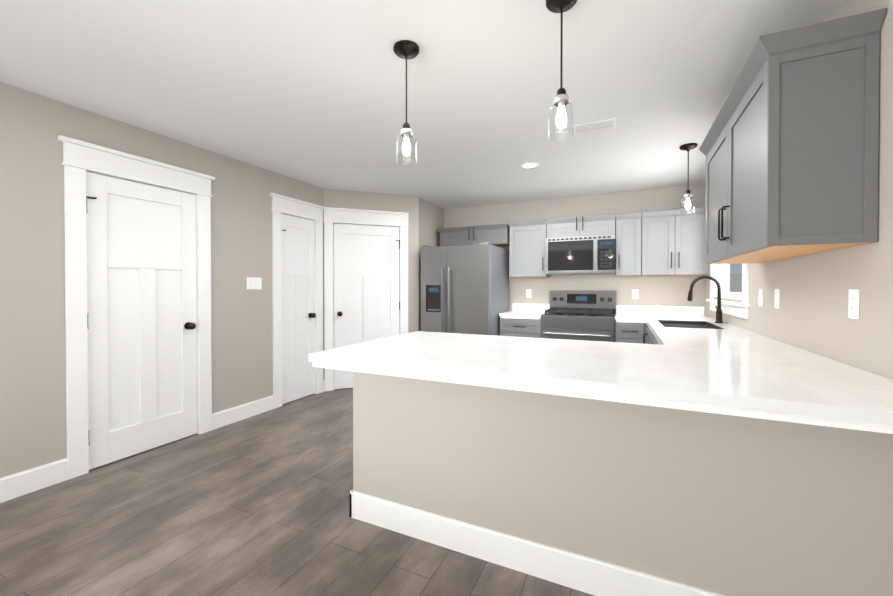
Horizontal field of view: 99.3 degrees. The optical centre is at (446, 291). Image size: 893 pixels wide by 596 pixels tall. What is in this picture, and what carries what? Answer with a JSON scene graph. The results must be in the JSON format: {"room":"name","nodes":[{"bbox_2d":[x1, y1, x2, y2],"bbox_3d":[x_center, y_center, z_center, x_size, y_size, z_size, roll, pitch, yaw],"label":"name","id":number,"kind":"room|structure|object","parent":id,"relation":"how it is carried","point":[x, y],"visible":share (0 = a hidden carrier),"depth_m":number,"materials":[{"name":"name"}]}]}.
{"room":"kitchen","nodes":[
{"label":"kitchen","id":0,"kind":"room"},
{"bbox_2d":[0,82,323,477],"bbox_3d":[-2.950,0.009,1.575,0.120,2.440,6.790,0,1,25],"label":"wall","id":1,"kind":"structure","parent":0,"point":[33,424],"depth_m":2.43,"materials":[{"name":"beige paint"}]},
{"bbox_2d":[58,135,214,479],"bbox_3d":[-2.313,0.109,2.908,0.179,2.214,1.007,0,1,25],"label":"door frame","id":2,"kind":"structure","parent":1,"relation":"attached to","point":[80,158],"depth_m":2.54,"materials":[{"name":"white wood"}]},
{"bbox_2d":[86,171,196,469],"bbox_3d":[-2.291,0.196,2.894,0.178,2.020,0.733,0,1,25],"label":"door","id":3,"kind":"structure","parent":1,"relation":"in","point":[142,316],"depth_m":2.84,"materials":[{"name":"white wood"}]},
{"bbox_2d":[0,380,324,502],"bbox_3d":[-2.874,1.159,1.589,0.015,0.140,6.620,0,1,25],"label":"baseboard","id":4,"kind":"structure","parent":1,"relation":"attached to","point":[15,485],"depth_m":2.40,"materials":[{"name":"white wood"}]},
{"bbox_2d":[247,277,261,288],"bbox_3d":[-1.876,-0.082,3.708,0.010,0.117,0.164,0,1,25],"label":"light switch","id":5,"kind":"object","parent":1,"relation":"attached to","point":[254,282],"visible":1,"depth_m":3.71,"materials":[{"name":"white plastic"}]},
{"bbox_2d":[282,214,315,403],"bbox_3d":[-1.664,0.184,4.231,0.178,2.020,0.489,0,1,25],"label":"door","id":6,"kind":"structure","parent":1,"relation":"in","point":[298,318],"depth_m":4.21,"materials":[{"name":"white wood"}]},
{"bbox_2d":[270,193,408,408],"bbox_3d":[-1.177,0.094,4.474,0.908,2.214,1.613,0,1,25],"label":"door frame","id":7,"kind":"structure","parent":1,"relation":"attached to","point":[282,204],"depth_m":4.52,"materials":[{"name":"white wood"}]},
{"bbox_2d":[0,388,593,595],"bbox_3d":[-0.663,1.280,1.481,4.710,0.100,8.900,0,1,25],"label":"floor","id":8,"kind":"structure","parent":0,"point":[257,505],"depth_m":1.94,"materials":[{"name":"brown wood"}]},
{"bbox_2d":[421,242,508,335],"bbox_3d":[0.252,0.303,5.001,0.910,1.787,0.932,0,1,25],"label":"refrigerator","id":9,"kind":"object","parent":8,"relation":"on","point":[464,289],"visible":0.62,"depth_m":4.63,"materials":[{"name":"silver metal"}]},
{"bbox_2d":[500,318,540,337],"bbox_3d":[1.018,0.763,4.895,0.508,0.868,0.674,0,1,25],"label":"base cabinet","id":10,"kind":"object","parent":8,"relation":"on","point":[520,327],"visible":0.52,"depth_m":4.62,"materials":[{"name":"grey wood"}]},
{"bbox_2d":[499,303,549,318],"bbox_3d":[1.025,0.246,4.908,0.514,0.162,0.636,0,1,25],"label":"countertop","id":11,"kind":"structure","parent":10,"relation":"on","point":[519,310],"depth_m":5.07,"materials":[{"name":"stone"}]},
{"bbox_2d":[541,290,615,341],"bbox_3d":[1.598,0.593,4.580,0.796,1.215,0.728,0,1,25],"label":"range","id":12,"kind":"object","parent":8,"relation":"on","point":[588,315],"visible":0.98,"depth_m":4.43,"materials":[{"name":"silver metal"}]},
{"bbox_2d":[615,321,644,343],"bbox_3d":[2.110,0.768,4.383,0.288,0.868,0.674,0,1,25],"label":"base cabinet","id":13,"kind":"object","parent":8,"relation":"on","point":[625,332],"visible":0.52,"depth_m":4.11,"materials":[{"name":"grey wood"}]},
{"bbox_2d":[615,305,640,322],"bbox_3d":[2.109,0.251,4.400,0.272,0.162,0.636,0,1,25],"label":"countertop","id":14,"kind":"structure","parent":13,"relation":"on","point":[624,313],"depth_m":4.61,"materials":[{"name":"stone"}]},
{"bbox_2d":[643,323,652,343],"bbox_3d":[2.487,0.771,4.101,0.626,0.868,0.864,0,1,25],"label":"base cabinet","id":15,"kind":"object","parent":8,"relation":"on","point":[649,337],"depth_m":3.60,"materials":[{"name":"grey wood"}]},
{"bbox_2d":[651,335,658,343],"bbox_3d":[1.701,0.787,2.424,0.626,0.868,1.017,0,1,25],"label":"base cabinet","id":16,"kind":"object","parent":8,"relation":"on","point":[653,340],"depth_m":2.92,"materials":[{"name":"grey wood"}]},
{"bbox_2d":[309,331,680,408],"bbox_3d":[0.263,0.324,1.949,1.533,0.062,1.050,0,1,25],"label":"countertop","id":17,"kind":"structure","parent":16,"relation":"on","point":[631,373],"depth_m":1.61,"materials":[{"name":"stone"}]},
{"bbox_2d":[641,306,892,433],"bbox_3d":[1.844,0.266,2.751,0.648,0.162,3.846,0,1,25],"label":"countertop","id":18,"kind":"structure","parent":16,"relation":"on","point":[724,368],"depth_m":1.31,"materials":[{"name":"stone"}]},
{"bbox_2d":[662,324,712,328],"bbox_3d":[2.091,0.483,3.302,0.469,0.329,0.814,0,1,25],"label":"sink basin","id":19,"kind":"object","parent":18,"relation":"in","point":[686,326],"visible":0.15,"depth_m":3.62,"materials":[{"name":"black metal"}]},
{"bbox_2d":[687,276,723,322],"bbox_3d":[2.334,0.067,3.421,0.276,0.424,0.090,0,1,25],"label":"faucet","id":20,"kind":"object","parent":18,"relation":"on","point":[717,307],"visible":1,"depth_m":3.39,"materials":[{"name":"black metal"}]},
{"bbox_2d":[324,189,418,332],"bbox_3d":[-0.969,-0.022,4.825,1.241,2.440,0.120,0,1,-20],"label":"wall","id":21,"kind":"structure","parent":0,"point":[367,201],"depth_m":4.92,"materials":[{"name":"beige paint"}]},
{"bbox_2d":[333,224,399,388],"bbox_3d":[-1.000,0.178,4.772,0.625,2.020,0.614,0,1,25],"label":"door","id":22,"kind":"structure","parent":21,"relation":"in","point":[366,283],"depth_m":4.75,"materials":[{"name":"white wood"}]},
{"bbox_2d":[0,0,845,208],"bbox_3d":[-0.663,-1.260,1.457,4.710,0.100,8.900,0,1,25],"label":"ceiling","id":23,"kind":"structure","parent":0,"point":[312,92],"depth_m":2.18,"materials":[{"name":"white paint"}]},
{"bbox_2d":[393,40,418,165],"bbox_3d":[-0.200,-0.930,1.895,0.128,0.567,0.128,0,1,25],"label":"pendant light","id":24,"kind":"object","parent":23,"relation":"hanging from","point":[405,49],"visible":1,"depth_m":1.88,"materials":[{"name":"clear glass"}]},
{"bbox_2d":[520,162,539,168],"bbox_3d":[0.810,-1.226,3.693,0.188,0.010,0.188,0,1,25],"label":"recessed light","id":25,"kind":"object","parent":23,"relation":"in","point":[529,165],"visible":0.96,"depth_m":3.69,"materials":[{"name":"white plastic"}]},
{"bbox_2d":[546,0,576,140],"bbox_3d":[0.475,-0.927,1.567,0.128,0.567,0.128,0,1,25],"label":"pendant light","id":26,"kind":"object","parent":23,"relation":"hanging from","point":[561,100],"visible":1,"depth_m":1.56,"materials":[{"name":"clear glass"}]},
{"bbox_2d":[571,118,615,133],"bbox_3d":[1.084,-1.216,2.792,0.300,0.011,0.150,0,1,25],"label":"ceiling vent","id":27,"kind":"object","parent":23,"relation":"in","point":[595,125],"visible":0.9,"depth_m":2.78,"materials":[{"name":"white metal"}]},
{"bbox_2d":[679,143,696,213],"bbox_3d":[2.031,-0.942,3.190,0.128,0.567,0.128,0,1,25],"label":"pendant light","id":28,"kind":"object","parent":23,"relation":"hanging from","point":[688,147],"visible":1,"depth_m":3.18,"materials":[{"name":"clear glass"}]},
{"bbox_2d":[419,198,443,330],"bbox_3d":[-0.254,-0.028,5.441,0.120,2.440,1.000,0,1,25],"label":"wall","id":29,"kind":"structure","parent":0,"point":[431,219],"depth_m":5.27,"materials":[{"name":"beige paint"}]},
{"bbox_2d":[444,184,704,310],"bbox_3d":[1.486,-0.025,5.111,3.550,2.440,0.120,0,1,25],"label":"wall","id":30,"kind":"structure","parent":0,"point":[663,290],"depth_m":4.83,"materials":[{"name":"beige paint"}]},
{"bbox_2d":[437,227,476,245],"bbox_3d":[0.220,-0.761,5.415,0.553,0.247,0.384,0,1,25],"label":"upper cabinet","id":31,"kind":"object","parent":30,"relation":"attached to","point":[455,236],"depth_m":5.27,"materials":[{"name":"grey wood"}]},
{"bbox_2d":[477,223,508,246],"bbox_3d":[0.612,-0.759,5.232,0.552,0.247,0.384,0,1,25],"label":"upper cabinet","id":32,"kind":"object","parent":30,"relation":"attached to","point":[497,235],"depth_m":5.06,"materials":[{"name":"grey wood"}]},
{"bbox_2d":[526,289,530,297],"bbox_3d":[1.129,0.024,5.209,0.072,0.117,0.006,0,1,25],"label":"electrical outlet","id":33,"kind":"object","parent":30,"relation":"attached to","point":[528,293],"visible":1,"depth_m":5.21,"materials":[{"name":"white plastic"}]},
{"bbox_2d":[509,219,550,277],"bbox_3d":[1.110,-0.547,5.021,0.476,0.707,0.346,0,1,25],"label":"upper cabinet","id":34,"kind":"object","parent":30,"relation":"attached to","point":[527,241],"depth_m":4.87,"materials":[{"name":"grey wood"}]},
{"bbox_2d":[545,216,584,238],"bbox_3d":[1.527,-0.783,4.802,0.456,0.232,0.384,0,1,25],"label":"upper cabinet","id":35,"kind":"object","parent":30,"relation":"attached to","point":[568,226],"depth_m":4.66,"materials":[{"name":"grey wood"}]},
{"bbox_2d":[545,234,615,274],"bbox_3d":[1.659,-0.441,4.693,0.787,0.440,0.475,0,1,25],"label":"microwave","id":36,"kind":"object","parent":35,"relation":"attached to","point":[583,255],"visible":1,"depth_m":4.52,"materials":[{"name":"silver metal"}]},
{"bbox_2d":[585,214,616,235],"bbox_3d":[1.831,-0.782,4.660,0.455,0.232,0.384,0,1,25],"label":"upper cabinet","id":37,"kind":"object","parent":30,"relation":"attached to","point":[595,225],"depth_m":4.49,"materials":[{"name":"grey wood"}]},
{"bbox_2d":[615,211,648,275],"bbox_3d":[2.198,-0.543,4.511,0.329,0.707,0.346,0,1,25],"label":"upper cabinet","id":38,"kind":"object","parent":30,"relation":"attached to","point":[632,237],"depth_m":4.36,"materials":[{"name":"grey wood"}]},
{"bbox_2d":[632,289,638,298],"bbox_3d":[2.315,0.030,4.652,0.072,0.117,0.006,0,1,25],"label":"electrical outlet","id":39,"kind":"object","parent":30,"relation":"attached to","point":[635,293],"visible":1,"depth_m":4.65,"materials":[{"name":"white plastic"}]},
{"bbox_2d":[649,207,709,275],"bbox_3d":[2.557,-0.541,4.342,0.714,0.707,0.346,0,1,25],"label":"upper cabinet","id":40,"kind":"object","parent":30,"relation":"attached to","point":[671,242],"depth_m":4.16,"materials":[{"name":"grey wood"}]},
{"bbox_2d":[353,371,892,595],"bbox_3d":[0.497,0.794,1.661,2.165,0.868,0.120,0,1,25],"label":"wall","id":41,"kind":"structure","parent":0,"point":[726,505],"depth_m":1.46,"materials":[{"name":"beige paint"}]},
{"bbox_2d":[349,490,724,595],"bbox_3d":[0.480,1.158,1.664,2.164,0.140,0.135,0,1,25],"label":"baseboard","id":42,"kind":"structure","parent":41,"relation":"attached to","point":[588,575],"depth_m":1.67,"materials":[{"name":"white wood"}]},
{"bbox_2d":[704,0,892,379],"bbox_3d":[1.252,0.018,0.571,0.120,2.440,8.540,0,1,25],"label":"wall","id":43,"kind":"structure","parent":0,"point":[811,314],"depth_m":1.57,"materials":[{"name":"beige paint"}]},
{"bbox_2d":[706,263,748,318],"bbox_3d":[2.541,-0.401,3.376,0.170,1.195,1.360,0,1,25],"label":"window","id":44,"kind":"structure","parent":43,"relation":"in","point":[733,279],"depth_m":3.37,"materials":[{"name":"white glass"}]},
{"bbox_2d":[703,116,775,263],"bbox_3d":[1.807,-0.591,2.273,0.316,0.806,0.696,0,1,25],"label":"upper cabinet","id":45,"kind":"object","parent":43,"relation":"attached to","point":[713,150],"depth_m":2.42,"materials":[{"name":"grey wood"}]},
{"bbox_2d":[758,289,762,306],"bbox_3d":[2.102,0.039,2.547,0.016,0.117,0.072,0,1,25],"label":"light switch","id":46,"kind":"object","parent":43,"relation":"attached to","point":[760,296],"visible":1,"depth_m":2.54,"materials":[{"name":"white plastic"}]},
{"bbox_2d":[774,289,779,308],"bbox_3d":[1.979,0.042,2.274,0.006,0.117,0.072,0,1,25],"label":"electrical outlet","id":47,"kind":"object","parent":43,"relation":"attached to","point":[777,299],"visible":1,"depth_m":2.26,"materials":[{"name":"white plastic"}]},
{"bbox_2d":[719,8,886,259],"bbox_3d":[1.562,-0.586,1.751,0.316,0.806,0.703,0,1,25],"label":"upper cabinet","id":48,"kind":"object","parent":43,"relation":"attached to","point":[789,148],"depth_m":1.46,"materials":[{"name":"grey wood"}]},
{"bbox_2d":[848,289,859,318],"bbox_3d":[1.623,0.049,1.513,0.006,0.117,0.072,0,1,25],"label":"electrical outlet","id":49,"kind":"object","parent":43,"relation":"attached to","point":[853,302],"visible":1,"depth_m":1.51,"materials":[{"name":"white plastic"}]}
]}

